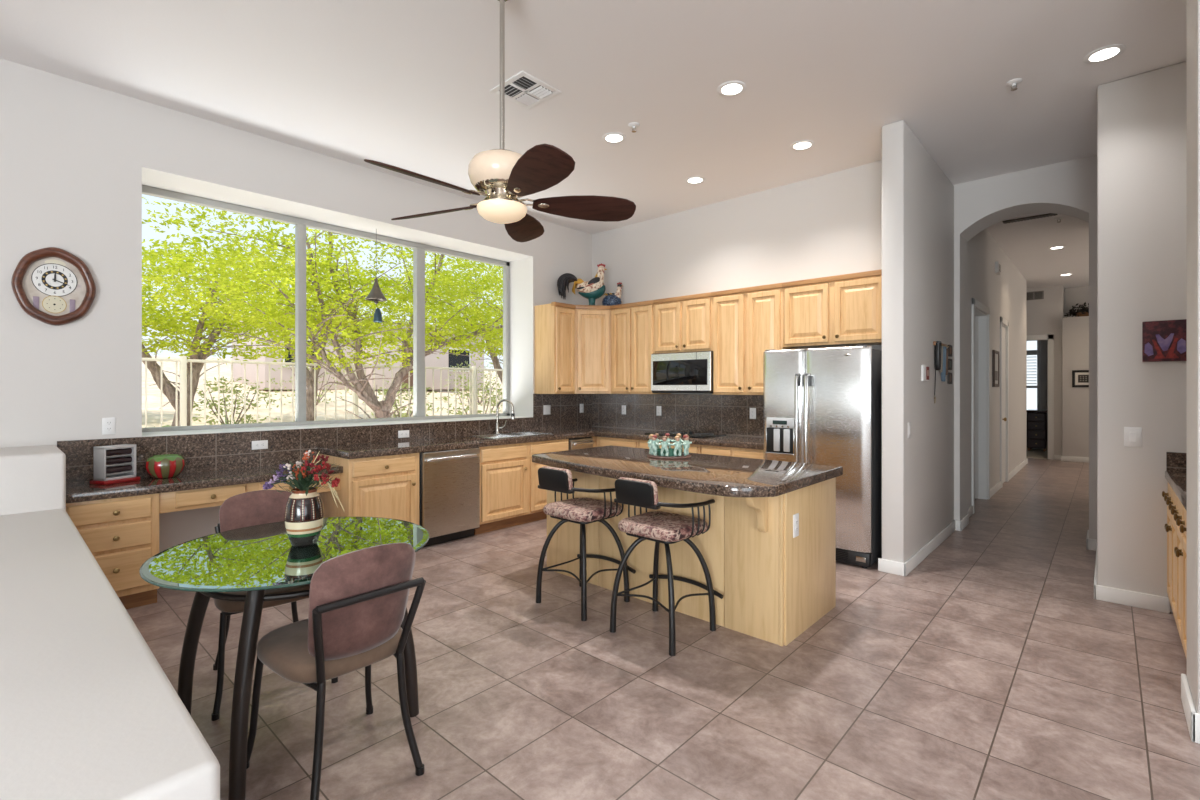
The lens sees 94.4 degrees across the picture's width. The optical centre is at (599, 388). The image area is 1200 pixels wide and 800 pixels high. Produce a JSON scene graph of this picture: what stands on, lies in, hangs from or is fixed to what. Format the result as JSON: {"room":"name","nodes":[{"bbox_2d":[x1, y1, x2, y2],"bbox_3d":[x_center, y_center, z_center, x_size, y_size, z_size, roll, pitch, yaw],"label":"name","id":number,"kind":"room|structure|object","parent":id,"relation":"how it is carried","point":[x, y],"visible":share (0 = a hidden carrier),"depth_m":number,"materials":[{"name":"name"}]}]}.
{"room":"kitchen","nodes":[
{"label":"kitchen","id":0,"kind":"room"},
{"bbox_2d":[0,445,219,799],"bbox_3d":[-2.346,0.899,2.110,3.890,1.062,0.630,0,0,42],"label":"wall","id":1,"kind":"structure","parent":0,"point":[88,711],"depth_m":1.32,"materials":[{"name":"paint"}]},
{"bbox_2d":[0,58,591,552],"bbox_3d":[-3.832,-0.315,3.752,0.520,3.490,10.770,0,0,42],"label":"wall","id":2,"kind":"structure","parent":0,"point":[76,158],"depth_m":3.91,"materials":[{"name":"paint"}]},
{"bbox_2d":[11,247,95,325],"bbox_3d":[-3.557,-0.668,3.632,0.048,0.511,0.396,0,0,42],"label":"wall clock","id":3,"kind":"object","parent":2,"relation":"attached to","point":[54,286],"visible":1,"depth_m":3.63,"materials":[{"name":"brown wood"}]},
{"bbox_2d":[102,417,115,434],"bbox_3d":[-3.392,0.259,3.842,0.008,0.115,0.070,0,0,42],"label":"wall outlet","id":4,"kind":"object","parent":2,"relation":"attached to","point":[108,424],"visible":1,"depth_m":3.84,"materials":[{"name":"white plastic"}]},
{"bbox_2d":[252,440,267,449],"bbox_3d":[-2.760,0.458,4.513,0.008,0.070,0.115,0,0,42],"label":"wall outlet","id":5,"kind":"object","parent":2,"relation":"attached to","point":[263,444],"visible":1,"depth_m":4.51,"materials":[{"name":"white plastic"}]},
{"bbox_2d":[57,394,591,483],"bbox_3d":[-1.834,0.348,5.543,0.014,0.569,5.130,0,0,42],"label":"backsplash","id":6,"kind":"structure","parent":2,"relation":"attached to","point":[232,450],"depth_m":4.64,"materials":[{"name":"stone"}]},
{"bbox_2d":[142,185,509,431],"bbox_3d":[-2.394,-0.619,5.652,0.080,1.932,3.665,0,0,42],"label":"window","id":7,"kind":"structure","parent":2,"relation":"in","point":[300,224],"depth_m":5.48,"materials":[{"name":"metal"}]},
{"bbox_2d":[142,416,528,436],"bbox_3d":[-2.203,0.344,5.477,0.449,0.006,3.661,0,0,42],"label":"window sill","id":8,"kind":"structure","parent":2,"relation":"attached to","point":[228,430],"depth_m":4.99,"materials":[{"name":"white paint"}]},
{"bbox_2d":[365,278,386,322],"bbox_3d":[-2.220,-1.121,5.516,0.204,0.928,0.204,0,0,42],"label":"bell","id":9,"kind":"object","parent":2,"relation":"hanging from","point":[376,295],"visible":1,"depth_m":5.48,"materials":[{"name":"grey metal"}]},
{"bbox_2d":[398,430,408,437],"bbox_3d":[-1.917,0.445,5.436,0.008,0.070,0.115,0,0,42],"label":"wall outlet","id":10,"kind":"object","parent":2,"relation":"attached to","point":[404,433],"visible":1,"depth_m":5.43,"materials":[{"name":"white plastic"}]},
{"bbox_2d":[534,302,575,393],"bbox_3d":[-0.528,-0.471,6.686,0.400,1.071,0.348,0,0,42],"label":"upper cabinet","id":11,"kind":"object","parent":2,"relation":"attached to","point":[554,322],"visible":1,"depth_m":6.57,"materials":[{"name":"brown wood"}]},
{"bbox_2d":[575,305,610,393],"bbox_3d":[-0.103,-0.471,6.969,0.647,1.071,0.680,0,0,42],"label":"upper cabinet","id":12,"kind":"object","parent":2,"relation":"attached to","point":[592,322],"visible":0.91,"depth_m":6.72,"materials":[{"name":"brown wood"}]},
{"bbox_2d":[557,263,606,304],"bbox_3d":[-0.221,-1.274,6.891,0.624,0.557,0.236,0,0,0],"label":"rooster","id":13,"kind":"object","parent":12,"relation":"on","point":[593,289],"visible":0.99,"depth_m":6.83},
{"bbox_2d":[602,282,621,305],"bbox_3d":[0.147,-1.160,6.943,0.233,0.327,0.234,0,0,-29],"label":"hen","id":14,"kind":"object","parent":12,"relation":"on","point":[614,298],"visible":0.95,"depth_m":6.88,"materials":[{"name":"blue ceramic"}]},
{"bbox_2d":[0,0,1186,302],"bbox_3d":[3.800,-2.135,5.197,9.800,0.150,23.200,0,0,42],"label":"ceiling","id":15,"kind":"structure","parent":0,"point":[404,84],"depth_m":3.68,"materials":[{"name":"paint"}]},
{"bbox_2d":[364,0,635,241],"bbox_3d":[-0.477,-1.453,2.849,1.331,1.214,1.312,0,0,0],"label":"ceiling fan","id":16,"kind":"object","parent":15,"relation":"hanging from","point":[503,176],"visible":1,"depth_m":2.73,"materials":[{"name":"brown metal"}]},
{"bbox_2d":[490,71,561,108],"bbox_3d":[-0.513,-2.053,3.849,0.350,0.014,0.350,0,0,42],"label":"ceiling vent","id":17,"kind":"object","parent":15,"relation":"in","point":[523,89],"visible":0.99,"depth_m":3.84,"materials":[{"name":"white plastic"}]},
{"bbox_2d":[602,132,625,143],"bbox_3d":[0.116,-2.056,4.567,0.196,0.008,0.196,0,0,42],"label":"recessed light","id":18,"kind":"object","parent":15,"relation":"in","point":[613,137],"visible":1,"depth_m":4.55,"materials":[{"name":"white plastic"}]},
{"bbox_2d":[685,176,704,183],"bbox_3d":[0.941,-2.056,5.493,0.196,0.008,0.196,0,0,42],"label":"recessed light","id":19,"kind":"object","parent":15,"relation":"in","point":[695,179],"visible":1,"depth_m":5.49,"materials":[{"name":"white plastic"}]},
{"bbox_2d":[717,81,745,96],"bbox_3d":[0.905,-2.056,3.819,0.196,0.008,0.196,0,0,42],"label":"recessed light","id":20,"kind":"object","parent":15,"relation":"in","point":[731,88],"visible":1,"depth_m":3.81,"materials":[{"name":"white plastic"}]},
{"bbox_2d":[790,140,814,150],"bbox_3d":[1.713,-2.056,4.707,0.196,0.008,0.196,0,0,42],"label":"recessed light","id":21,"kind":"object","parent":15,"relation":"in","point":[803,144],"visible":1,"depth_m":4.70,"materials":[{"name":"white plastic"}]},
{"bbox_2d":[1006,78,1021,90],"bbox_3d":[2.783,-2.034,3.737,0.090,0.051,0.090,0,0,42],"label":"sprinkler","id":22,"kind":"object","parent":15,"relation":"attached to","point":[1014,82],"visible":1,"depth_m":3.73,"materials":[{"name":"white plastic"}]},
{"bbox_2d":[1002,213,1057,223],"bbox_3d":[5.183,-2.054,6.710,0.520,0.012,0.120,0,0,42],"label":"ceiling vent","id":23,"kind":"object","parent":15,"relation":"in","point":[1048,214],"visible":0.91,"depth_m":6.70,"materials":[{"name":"brown metal"}]},
{"bbox_2d":[1083,44,1125,63],"bbox_3d":[3.103,-2.056,3.423,0.196,0.008,0.196,0,0,42],"label":"recessed light","id":24,"kind":"object","parent":15,"relation":"in","point":[1102,54],"visible":1,"depth_m":3.41,"materials":[{"name":"white plastic"}]},
{"bbox_2d":[126,458,1199,799],"bbox_3d":[3.800,1.490,5.197,9.800,0.120,23.200,0,0,42],"label":"floor","id":25,"kind":"structure","parent":0,"point":[992,669],"depth_m":2.63,"materials":[{"name":"tile"}]},
{"bbox_2d":[66,493,158,608],"bbox_3d":[-3.212,1.058,3.638,0.510,0.744,0.455,0,0,42],"label":"base cabinet","id":26,"kind":"object","parent":25,"relation":"on","point":[122,533],"visible":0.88,"depth_m":3.52,"materials":[{"name":"brown wood"}]},
{"bbox_2d":[66,462,342,513],"bbox_3d":[-2.822,0.731,4.080,0.501,0.199,1.638,0,0,42],"label":"countertop","id":27,"kind":"structure","parent":26,"relation":"on","point":[76,492],"depth_m":3.83,"materials":[{"name":"stone"}]},
{"bbox_2d":[90,444,139,484],"bbox_3d":[-3.275,0.509,3.759,0.145,0.247,0.220,0,0,18],"label":"rack","id":28,"kind":"object","parent":27,"relation":"on","point":[113,464],"visible":1,"depth_m":3.73,"materials":[{"name":"silver"}]},
{"bbox_2d":[106,462,131,465],"bbox_3d":[-3.277,0.511,3.757,0.098,0.004,0.168,0,0,18],"label":"shelf","id":29,"kind":"object","parent":28,"relation":"attached to","point":[107,463],"depth_m":3.76,"materials":[{"name":"silver metal"}]},
{"bbox_2d":[106,454,133,456],"bbox_3d":[-3.277,0.453,3.757,0.098,0.004,0.168,0,0,18],"label":"shelf","id":30,"kind":"object","parent":28,"relation":"attached to","point":[107,455],"depth_m":3.76,"materials":[{"name":"silver metal"}]},
{"bbox_2d":[106,471,133,474],"bbox_3d":[-3.277,0.569,3.757,0.098,0.004,0.168,0,0,18],"label":"shelf","id":31,"kind":"object","parent":28,"relation":"attached to","point":[107,472],"depth_m":3.78,"materials":[{"name":"silver metal"}]},
{"bbox_2d":[145,454,185,478],"bbox_3d":[-3.093,0.555,3.961,0.231,0.156,0.231,0,0,42],"label":"ceramic pot","id":32,"kind":"object","parent":27,"relation":"on","point":[167,465],"visible":1,"depth_m":3.89,"materials":[{"name":"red ceramic"}]},
{"bbox_2d":[211,490,337,720],"bbox_3d":[-1.651,0.988,2.767,0.510,0.885,0.570,0,0,-40],"label":"dining chair","id":33,"kind":"object","parent":25,"relation":"on","point":[252,508],"visible":0.3,"depth_m":2.84,"materials":[{"name":"black metal"}]},
{"bbox_2d":[139,517,428,799],"bbox_3d":[-1.298,1.052,2.405,1.070,0.758,1.070,0,0,42],"label":"dining table","id":34,"kind":"object","parent":25,"relation":"on","point":[255,559],"visible":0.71,"depth_m":2.19,"materials":[{"name":"clear glass"}]},
{"bbox_2d":[284,487,323,546],"bbox_3d":[-1.277,0.553,2.402,0.151,0.240,0.151,0,0,42],"label":"vase","id":35,"kind":"object","parent":34,"relation":"on","point":[304,515],"visible":0.94,"depth_m":2.35,"materials":[{"name":"ceramic"}]},
{"bbox_2d":[262,450,343,509],"bbox_3d":[-1.274,0.404,2.407,0.300,0.262,0.302,0,0,42],"label":"bouquet","id":36,"kind":"object","parent":35,"relation":"in","point":[304,477],"visible":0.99,"depth_m":2.38,"materials":[{"name":"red plant"}]},
{"bbox_2d":[246,543,425,799],"bbox_3d":[-0.979,0.988,2.093,0.570,0.885,0.510,0,0,42],"label":"dining chair","id":37,"kind":"object","parent":25,"relation":"on","point":[358,599],"visible":0.98,"depth_m":1.93,"materials":[{"name":"beige fabric"}]},
{"bbox_2d":[319,453,418,524],"bbox_3d":[-2.007,0.997,4.868,0.650,0.866,0.620,0,0,42],"label":"base cabinet","id":38,"kind":"object","parent":25,"relation":"on","point":[381,486],"visible":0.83,"depth_m":4.64,"materials":[{"name":"brown wood"}]},
{"bbox_2d":[317,426,762,458],"bbox_3d":[-0.255,0.534,5.199,2.811,0.060,3.508,0,0,42],"label":"countertop","id":39,"kind":"structure","parent":38,"relation":"on","point":[387,448],"depth_m":5.40,"materials":[{"name":"stone"}]},
{"bbox_2d":[495,399,514,433],"bbox_3d":[-1.055,0.311,6.171,0.240,0.387,0.064,0,0,14],"label":"tap","id":40,"kind":"object","parent":39,"relation":"on","point":[497,427],"visible":1,"depth_m":6.17,"materials":[{"name":"silver metal"}]},
{"bbox_2d":[472,431,554,438],"bbox_3d":[-0.945,0.598,6.038,0.444,0.194,0.824,0,0,42],"label":"sink","id":41,"kind":"object","parent":39,"relation":"in","point":[515,434],"visible":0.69,"depth_m":6.13,"materials":[{"name":"silver metal"}]},
{"bbox_2d":[644,431,725,437],"bbox_3d":[0.929,0.490,6.087,0.760,0.030,0.500,0,0,42],"label":"cooktop","id":42,"kind":"object","parent":39,"relation":"in","point":[672,433],"visible":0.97,"depth_m":5.98,"materials":[{"name":"black glass"}]},
{"bbox_2d":[419,447,479,546],"bbox_3d":[-1.557,0.996,5.307,0.642,0.858,0.625,0,0,42],"label":"dishwasher","id":43,"kind":"object","parent":25,"relation":"on","point":[449,480],"visible":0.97,"depth_m":5.10,"materials":[{"name":"silver metal"}]},
{"bbox_2d":[474,439,568,534],"bbox_3d":[-0.963,0.997,6.010,0.650,0.866,1.205,0,0,42],"label":"base cabinet","id":44,"kind":"object","parent":25,"relation":"on","point":[510,494],"visible":0.52,"depth_m":5.65,"materials":[{"name":"brown wood"}]},
{"bbox_2d":[569,437,593,449],"bbox_3d":[-0.398,0.997,6.571,0.648,0.857,0.375,0,0,42],"label":"trash compactor","id":45,"kind":"object","parent":25,"relation":"on","point":[585,442],"visible":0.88,"depth_m":6.36,"materials":[{"name":"silver plastic"}]},
{"bbox_2d":[536,466,635,620],"bbox_3d":[-0.122,0.968,3.721,0.536,0.926,0.561,0,0,42],"label":"bar stool","id":46,"kind":"object","parent":25,"relation":"on","point":[582,511],"visible":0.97,"depth_m":3.60,"materials":[{"name":"black metal"}]},
{"bbox_2d":[597,437,638,447],"bbox_3d":[0.370,0.997,6.550,0.630,0.866,0.630,0,0,42],"label":"base cabinet","id":47,"kind":"object","parent":25,"relation":"on","point":[601,441],"visible":0.05,"depth_m":6.33,"materials":[{"name":"brown wood"}]},
{"bbox_2d":[610,477,723,655],"bbox_3d":[0.366,0.968,3.276,0.536,0.926,0.561,0,0,42],"label":"bar stool","id":48,"kind":"object","parent":25,"relation":"on","point":[667,528],"visible":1,"depth_m":3.17,"materials":[{"name":"metal"}]},
{"bbox_2d":[639,440,700,453],"bbox_3d":[0.898,0.997,6.068,0.780,0.866,0.630,0,0,42],"label":"base cabinet","id":49,"kind":"object","parent":25,"relation":"on","point":[694,448],"visible":0.06,"depth_m":5.72,"materials":[{"name":"brown wood"}]},
{"bbox_2d":[547,466,835,645],"bbox_3d":[0.493,1.000,3.948,1.962,0.860,0.991,0,0,42],"label":"kitchen island","id":50,"kind":"object","parent":25,"relation":"on","point":[774,585],"visible":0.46,"depth_m":3.37,"materials":[{"name":"brown wood"}]},
{"bbox_2d":[532,445,842,497],"bbox_3d":[0.450,0.541,3.899,2.025,0.058,1.176,0,0,42],"label":"island countertop","id":51,"kind":"structure","parent":50,"relation":"on","point":[727,476],"depth_m":3.51,"materials":[{"name":"stone"}]},
{"bbox_2d":[647,433,691,458],"bbox_3d":[0.522,0.429,4.196,0.335,0.166,0.336,0,0,1],"label":"figurine","id":52,"kind":"object","parent":51,"relation":"on","point":[665,452],"visible":1,"depth_m":4.11,"materials":[{"name":"ceramic"}]},
{"bbox_2d":[657,448,682,455],"bbox_3d":[0.522,0.481,4.196,0.204,0.038,0.204,0,0,42],"label":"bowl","id":53,"kind":"object","parent":52,"relation":"on","point":[670,451],"depth_m":4.11,"materials":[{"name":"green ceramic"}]},
{"bbox_2d":[793,513,798,537],"bbox_3d":[1.121,0.782,3.175,0.008,0.130,0.072,0,0,42],"label":"wall outlet","id":54,"kind":"object","parent":50,"relation":"attached to","point":[795,516],"visible":1,"depth_m":3.17,"materials":[{"name":"white plastic"}]},
{"bbox_2d":[701,445,762,458],"bbox_3d":[1.464,0.997,5.550,0.735,0.866,0.630,0,0,42],"label":"base cabinet","id":55,"kind":"object","parent":25,"relation":"on","point":[705,449],"visible":0.05,"depth_m":5.36,"materials":[{"name":"brown wood"}]},
{"bbox_2d":[763,345,881,567],"bbox_3d":[2.009,0.542,4.912,0.904,1.775,0.838,0,0,42],"label":"refrigerator","id":56,"kind":"object","parent":25,"relation":"on","point":[822,406],"visible":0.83,"depth_m":4.52,"materials":[{"name":"grey metal"}]},
{"bbox_2d":[1162,483,1186,658],"bbox_3d":[3.386,1.000,2.853,0.650,0.860,1.336,0,0,42],"label":"pantry cabinet","id":57,"kind":"object","parent":25,"relation":"on","point":[1175,527],"visible":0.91,"depth_m":3.01,"materials":[{"name":"brown wood"}]},
{"bbox_2d":[1165,471,1186,510],"bbox_3d":[3.400,0.548,2.840,0.652,0.048,1.336,0,0,42],"label":"countertop","id":58,"kind":"structure","parent":57,"relation":"on","point":[1177,481],"depth_m":3.10,"materials":[{"name":"stone"}]},
{"bbox_2d":[1187,0,1199,713],"bbox_3d":[3.969,-0.315,1.108,3.835,3.490,0.410,0,0,42],"label":"wall pier","id":59,"kind":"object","parent":25,"relation":"on","point":[1193,6],"visible":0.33,"depth_m":2.33,"materials":[{"name":"paint"}]},
{"bbox_2d":[592,160,881,393],"bbox_3d":[1.344,-0.315,6.215,3.800,3.490,0.150,0,0,42],"label":"wall","id":60,"kind":"structure","parent":0,"point":[830,224],"depth_m":5.86,"materials":[{"name":"paint"}]},
{"bbox_2d":[610,300,670,393],"bbox_3d":[0.471,-0.471,6.654,0.668,1.071,0.380,0,0,42],"label":"upper cabinet","id":61,"kind":"object","parent":60,"relation":"attached to","point":[632,324],"visible":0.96,"depth_m":6.52,"materials":[{"name":"brown wood"}]},
{"bbox_2d":[592,394,762,436],"bbox_3d":[0.932,0.287,6.480,2.806,0.446,0.014,0,0,42],"label":"backsplash","id":62,"kind":"structure","parent":60,"relation":"attached to","point":[701,413],"depth_m":6.45,"materials":[{"name":"stone"}]},
{"bbox_2d":[653,292,711,353],"bbox_3d":[0.992,-0.701,6.178,0.758,0.612,0.380,0,0,42],"label":"upper cabinet","id":63,"kind":"object","parent":60,"relation":"attached to","point":[682,323],"visible":0.89,"depth_m":6.04,"materials":[{"name":"brown wood"}]},
{"bbox_2d":[651,351,712,393],"bbox_3d":[0.989,-0.170,6.153,0.770,0.444,0.400,0,0,42],"label":"microwave","id":64,"kind":"object","parent":63,"relation":"attached to","point":[679,372],"visible":0.79,"depth_m":5.98,"materials":[{"name":"silver plastic"}]},
{"bbox_2d":[711,283,793,394],"bbox_3d":[1.553,-0.471,5.665,0.778,1.071,0.380,0,0,42],"label":"upper cabinet","id":65,"kind":"object","parent":60,"relation":"attached to","point":[747,322],"visible":0.88,"depth_m":5.56,"materials":[{"name":"brown wood"}]},
{"bbox_2d":[782,269,881,348],"bbox_3d":[2.197,-0.701,5.077,0.983,0.612,0.380,0,0,42],"label":"upper cabinet","id":66,"kind":"object","parent":60,"relation":"attached to","point":[844,310],"visible":0.89,"depth_m":4.99,"materials":[{"name":"brown wood"}]},
{"bbox_2d":[882,120,1026,562],"bbox_3d":[5.178,-0.315,7.494,0.163,3.490,8.650,0,0,42],"label":"wall","id":67,"kind":"structure","parent":0,"point":[918,197],"depth_m":4.75,"materials":[{"name":"paint"}]},
{"bbox_2d":[921,365,928,380],"bbox_3d":[2.754,-0.130,4.703,0.022,0.130,0.190,0,0,42],"label":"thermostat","id":68,"kind":"object","parent":67,"relation":"attached to","point":[924,368],"visible":1,"depth_m":4.66,"materials":[{"name":"white plastic"}]},
{"bbox_2d":[933,341,948,347],"bbox_3d":[3.146,-0.403,5.117,0.042,0.035,0.480,0,0,42],"label":"key rack","id":69,"kind":"object","parent":67,"relation":"attached to","point":[934,342],"visible":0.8,"depth_m":5.10,"materials":[{"name":"brown wood"}]},
{"bbox_2d":[934,341,941,369],"bbox_3d":[3.019,-0.294,4.963,0.053,0.263,0.074,0,0,42],"label":"telephone","id":70,"kind":"object","parent":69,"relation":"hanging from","point":[938,365],"visible":0.96,"depth_m":4.95,"materials":[{"name":"black plastic"}]},
{"bbox_2d":[941,346,945,381],"bbox_3d":[3.174,-0.227,5.133,0.042,0.326,0.082,0,0,42],"label":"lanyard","id":71,"kind":"object","parent":69,"relation":"hanging from","point":[943,374],"visible":0.79,"depth_m":5.12,"materials":[{"name":"blue fabric"}]},
{"bbox_2d":[878,458,1027,575],"bbox_3d":[5.242,1.380,7.421,0.208,0.100,8.669,0,0,44],"label":"baseboard","id":72,"kind":"structure","parent":67,"relation":"attached to","point":[888,566],"depth_m":4.81,"materials":[{"name":"white wood"}]},
{"bbox_2d":[975,316,977,498],"bbox_3d":[4.423,0.245,7.083,1.002,2.350,0.116,0,0,-20],"label":"door","id":73,"kind":"structure","parent":67,"relation":"in","point":[976,317],"depth_m":7.18,"materials":[{"name":"white wood"}]},
{"bbox_2d":[992,350,998,386],"bbox_3d":[5.434,-0.270,7.632,0.028,0.500,0.440,0,0,42],"label":"framed picture","id":74,"kind":"object","parent":67,"relation":"attached to","point":[995,354],"visible":1,"depth_m":7.57},
{"bbox_2d":[1002,326,1006,483],"bbox_3d":[6.027,0.245,8.296,0.116,2.350,0.600,0,0,42],"label":"door","id":75,"kind":"structure","parent":67,"relation":"in","point":[1004,419],"depth_m":8.36,"materials":[{"name":"white wood"}]},
{"bbox_2d":[971,298,1053,513],"bbox_3d":[6.534,0.170,8.886,0.740,2.520,6.865,0,0,42],"label":"door frame","id":76,"kind":"structure","parent":67,"relation":"attached to","point":[983,318],"depth_m":7.18,"materials":[{"name":"white wood"}]},
{"bbox_2d":[953,155,1096,539],"bbox_3d":[4.422,-0.315,5.137,2.200,3.490,0.410,0,0,42],"label":"wall","id":77,"kind":"structure","parent":0,"point":[1069,188],"depth_m":5.31,"materials":[{"name":"paint"}]},
{"bbox_2d":[1041,303,1064,409],"bbox_3d":[9.850,-0.315,12.707,4.000,3.490,3.050,0,0,42],"label":"wall","id":78,"kind":"structure","parent":0,"point":[1044,343],"depth_m":13.62,"materials":[{"name":"paint"}]},
{"bbox_2d":[1027,340,1040,409],"bbox_3d":[10.511,-0.330,13.965,0.880,1.920,0.120,0,0,42],"label":"window","id":79,"kind":"structure","parent":78,"relation":"in","point":[1037,352],"depth_m":13.68,"materials":[{"name":"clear glass"}]},
{"bbox_2d":[1027,357,1036,383],"bbox_3d":[10.491,-0.449,13.943,0.720,0.673,0.060,0,0,42],"label":"shutter","id":80,"kind":"object","parent":79,"relation":"attached to","point":[1027,357],"depth_m":13.74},
{"bbox_2d":[1027,285,1088,454],"bbox_3d":[9.563,-0.315,11.208,7.400,3.490,0.650,0,0,42],"label":"wall","id":81,"kind":"structure","parent":0,"point":[1044,316],"depth_m":11.20,"materials":[{"name":"paint"}]},
{"bbox_2d":[1027,291,1043,299],"bbox_3d":[8.881,-1.900,11.380,0.320,0.170,0.016,0,0,42],"label":"air vent","id":82,"kind":"object","parent":81,"relation":"in","point":[1035,295],"visible":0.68,"depth_m":11.36,"materials":[{"name":"grey metal"}]},
{"bbox_2d":[1027,448,1047,458],"bbox_3d":[9.772,1.424,12.623,3.800,0.012,2.980,0,0,42],"label":"floor","id":83,"kind":"structure","parent":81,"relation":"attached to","point":[1038,453],"depth_m":12.13,"materials":[{"name":"brown tile"}]},
{"bbox_2d":[1027,410,1047,450],"bbox_3d":[10.082,0.958,12.813,0.380,0.920,0.620,0,0,42],"label":"dresser","id":84,"kind":"object","parent":83,"relation":"on","point":[1037,420],"visible":0.99,"depth_m":12.62,"materials":[{"name":"brown wood"}]},
{"bbox_2d":[1054,455,1088,462],"bbox_3d":[10.442,1.380,9.872,3.900,0.100,0.137,0,0,42],"label":"baseboard","id":85,"kind":"structure","parent":81,"relation":"attached to","point":[1056,457],"depth_m":10.88,"materials":[{"name":"white wood"}]},
{"bbox_2d":[1062,316,1088,456],"bbox_3d":[10.792,0.015,9.936,3.870,2.830,0.670,0,0,42],"label":"wall","id":86,"kind":"structure","parent":0,"point":[1075,330],"depth_m":10.87,"materials":[{"name":"paint"}]},
{"bbox_2d":[1064,302,1088,316],"bbox_3d":[9.558,-1.543,11.008,0.800,0.338,0.433,0,0,42],"label":"trailing plant","id":87,"kind":"object","parent":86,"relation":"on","point":[1084,311],"visible":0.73,"depth_m":10.99,"materials":[{"name":"green plant"}]},
{"bbox_2d":[1072,370,1088,386],"bbox_3d":[9.364,-0.190,10.770,0.330,0.330,0.026,0,0,42],"label":"framed picture","id":88,"kind":"object","parent":86,"relation":"attached to","point":[1080,378],"visible":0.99,"depth_m":10.79,"materials":[{"name":"black wood"}]},
{"bbox_2d":[1097,61,1186,612],"bbox_3d":[4.318,-0.315,3.952,1.155,3.490,1.540,0,0,42],"label":"wall","id":89,"kind":"structure","parent":0,"point":[1142,118],"depth_m":3.64,"materials":[{"name":"paint"}]},
{"bbox_2d":[1124,427,1141,446],"bbox_3d":[3.499,0.319,3.651,0.085,0.130,0.009,0,0,42],"label":"wall switch","id":90,"kind":"object","parent":89,"relation":"attached to","point":[1132,435],"visible":1,"depth_m":3.65,"materials":[{"name":"white plastic"}]},
{"bbox_2d":[1086,530,1199,743],"bbox_3d":[3.643,1.370,2.358,2.509,0.120,5.554,0,0,-6],"label":"baseboard","id":91,"kind":"structure","parent":89,"relation":"attached to","point":[1103,593],"depth_m":3.59,"materials":[{"name":"white wood"}]},
{"bbox_2d":[1142,319,1186,361],"bbox_3d":[3.600,-0.303,3.543,0.206,0.260,0.031,0,0,42],"label":"canvas painting","id":92,"kind":"object","parent":89,"relation":"attached to","point":[1165,340],"visible":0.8,"depth_m":3.54,"materials":[{"name":"fabric"}]},
{"bbox_2d":[1166,452,1186,471],"bbox_3d":[3.849,0.467,3.327,0.645,0.126,0.014,0,0,42],"label":"backsplash","id":93,"kind":"structure","parent":89,"relation":"attached to","point":[1175,461],"depth_m":3.51,"materials":[{"name":"stone"}]},
{"label":"outside","id":94,"kind":"structure","parent":0,"visible":0},
{"bbox_2d":[142,356,501,427],"bbox_3d":[-20.462,-0.978,36.305,67.950,4.915,70.000,0,0,42],"label":"ground","id":95,"kind":"structure","parent":94,"point":[153,392],"depth_m":19.99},
{"bbox_2d":[178,376,284,424],"bbox_3d":[-8.212,0.397,12.379,2.048,1.331,2.200,0,0,42],"label":"desert shrub","id":96,"kind":"object","parent":95,"relation":"on","point":[238,403],"visible":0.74,"depth_m":12.45,"materials":[{"name":"green plant"}]},
{"bbox_2d":[142,235,330,425],"bbox_3d":[-7.773,-0.630,10.123,5.074,3.813,5.170,0,0,-2],"label":"tree","id":97,"kind":"object","parent":95,"relation":"on","point":[165,321],"visible":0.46,"depth_m":10.01,"materials":[{"name":"green plant"}]},
{"bbox_2d":[178,254,403,420],"bbox_3d":[-7.941,-1.224,14.935,5.073,4.414,5.486,0,0,14],"label":"tree","id":98,"kind":"object","parent":95,"relation":"on","point":[309,374],"visible":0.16,"depth_m":14.94,"materials":[{"name":"green plant"}]},
{"bbox_2d":[267,354,352,404],"bbox_3d":[-9.549,-0.301,18.999,2.734,1.752,2.815,0,0,1],"label":"desert shrub","id":99,"kind":"object","parent":95,"relation":"on","point":[318,400],"visible":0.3,"depth_m":18.92,"materials":[{"name":"green plant"}]},
{"bbox_2d":[142,197,502,418],"bbox_3d":[-3.226,-1.134,8.442,4.064,5.177,6.685,0,0,40],"label":"tree","id":100,"kind":"object","parent":95,"relation":"on","point":[361,386],"visible":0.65,"depth_m":7.53,"materials":[{"name":"green plant"}]},
{"bbox_2d":[142,356,502,427],"bbox_3d":[-3.315,0.534,10.455,0.070,1.968,17.035,0,0,42],"label":"fence","id":101,"kind":"object","parent":95,"relation":"on","point":[183,360],"visible":0.11,"depth_m":8.56,"materials":[{"name":"beige metal"}]},
{"bbox_2d":[232,315,483,389],"bbox_3d":[-11.972,-1.648,29.564,6.840,3.400,11.900,0,0,42],"label":"house","id":102,"kind":"structure","parent":95,"relation":"on","point":[446,360],"depth_m":26.48,"materials":[{"name":"paint"}]},
{"bbox_2d":[363,380,436,417],"bbox_3d":[-5.118,0.417,14.406,1.702,1.284,1.912,0,0,42],"label":"desert shrub","id":103,"kind":"object","parent":95,"relation":"on","point":[403,384],"visible":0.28,"depth_m":14.29,"materials":[{"name":"green plant"}]},
{"bbox_2d":[382,255,502,382],"bbox_3d":[-2.373,-1.072,14.986,6.748,4.492,6.432,0,0,-9],"label":"tree","id":104,"kind":"object","parent":95,"relation":"on","point":[495,360],"visible":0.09,"depth_m":13.99,"materials":[{"name":"green plant"}]},
{"bbox_2d":[431,376,501,414],"bbox_3d":[-3.023,0.427,13.874,2.196,1.492,2.065,0,0,42],"label":"desert shrub","id":105,"kind":"object","parent":95,"relation":"on","point":[445,398],"visible":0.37,"depth_m":13.71,"materials":[{"name":"green plant"}]},
{"bbox_2d":[444,361,501,404],"bbox_3d":[-4.910,-0.233,22.804,3.015,1.833,2.752,0,0,-2],"label":"desert shrub","id":106,"kind":"object","parent":95,"relation":"on","point":[485,389],"visible":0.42,"depth_m":22.83,"materials":[{"name":"green plant"}]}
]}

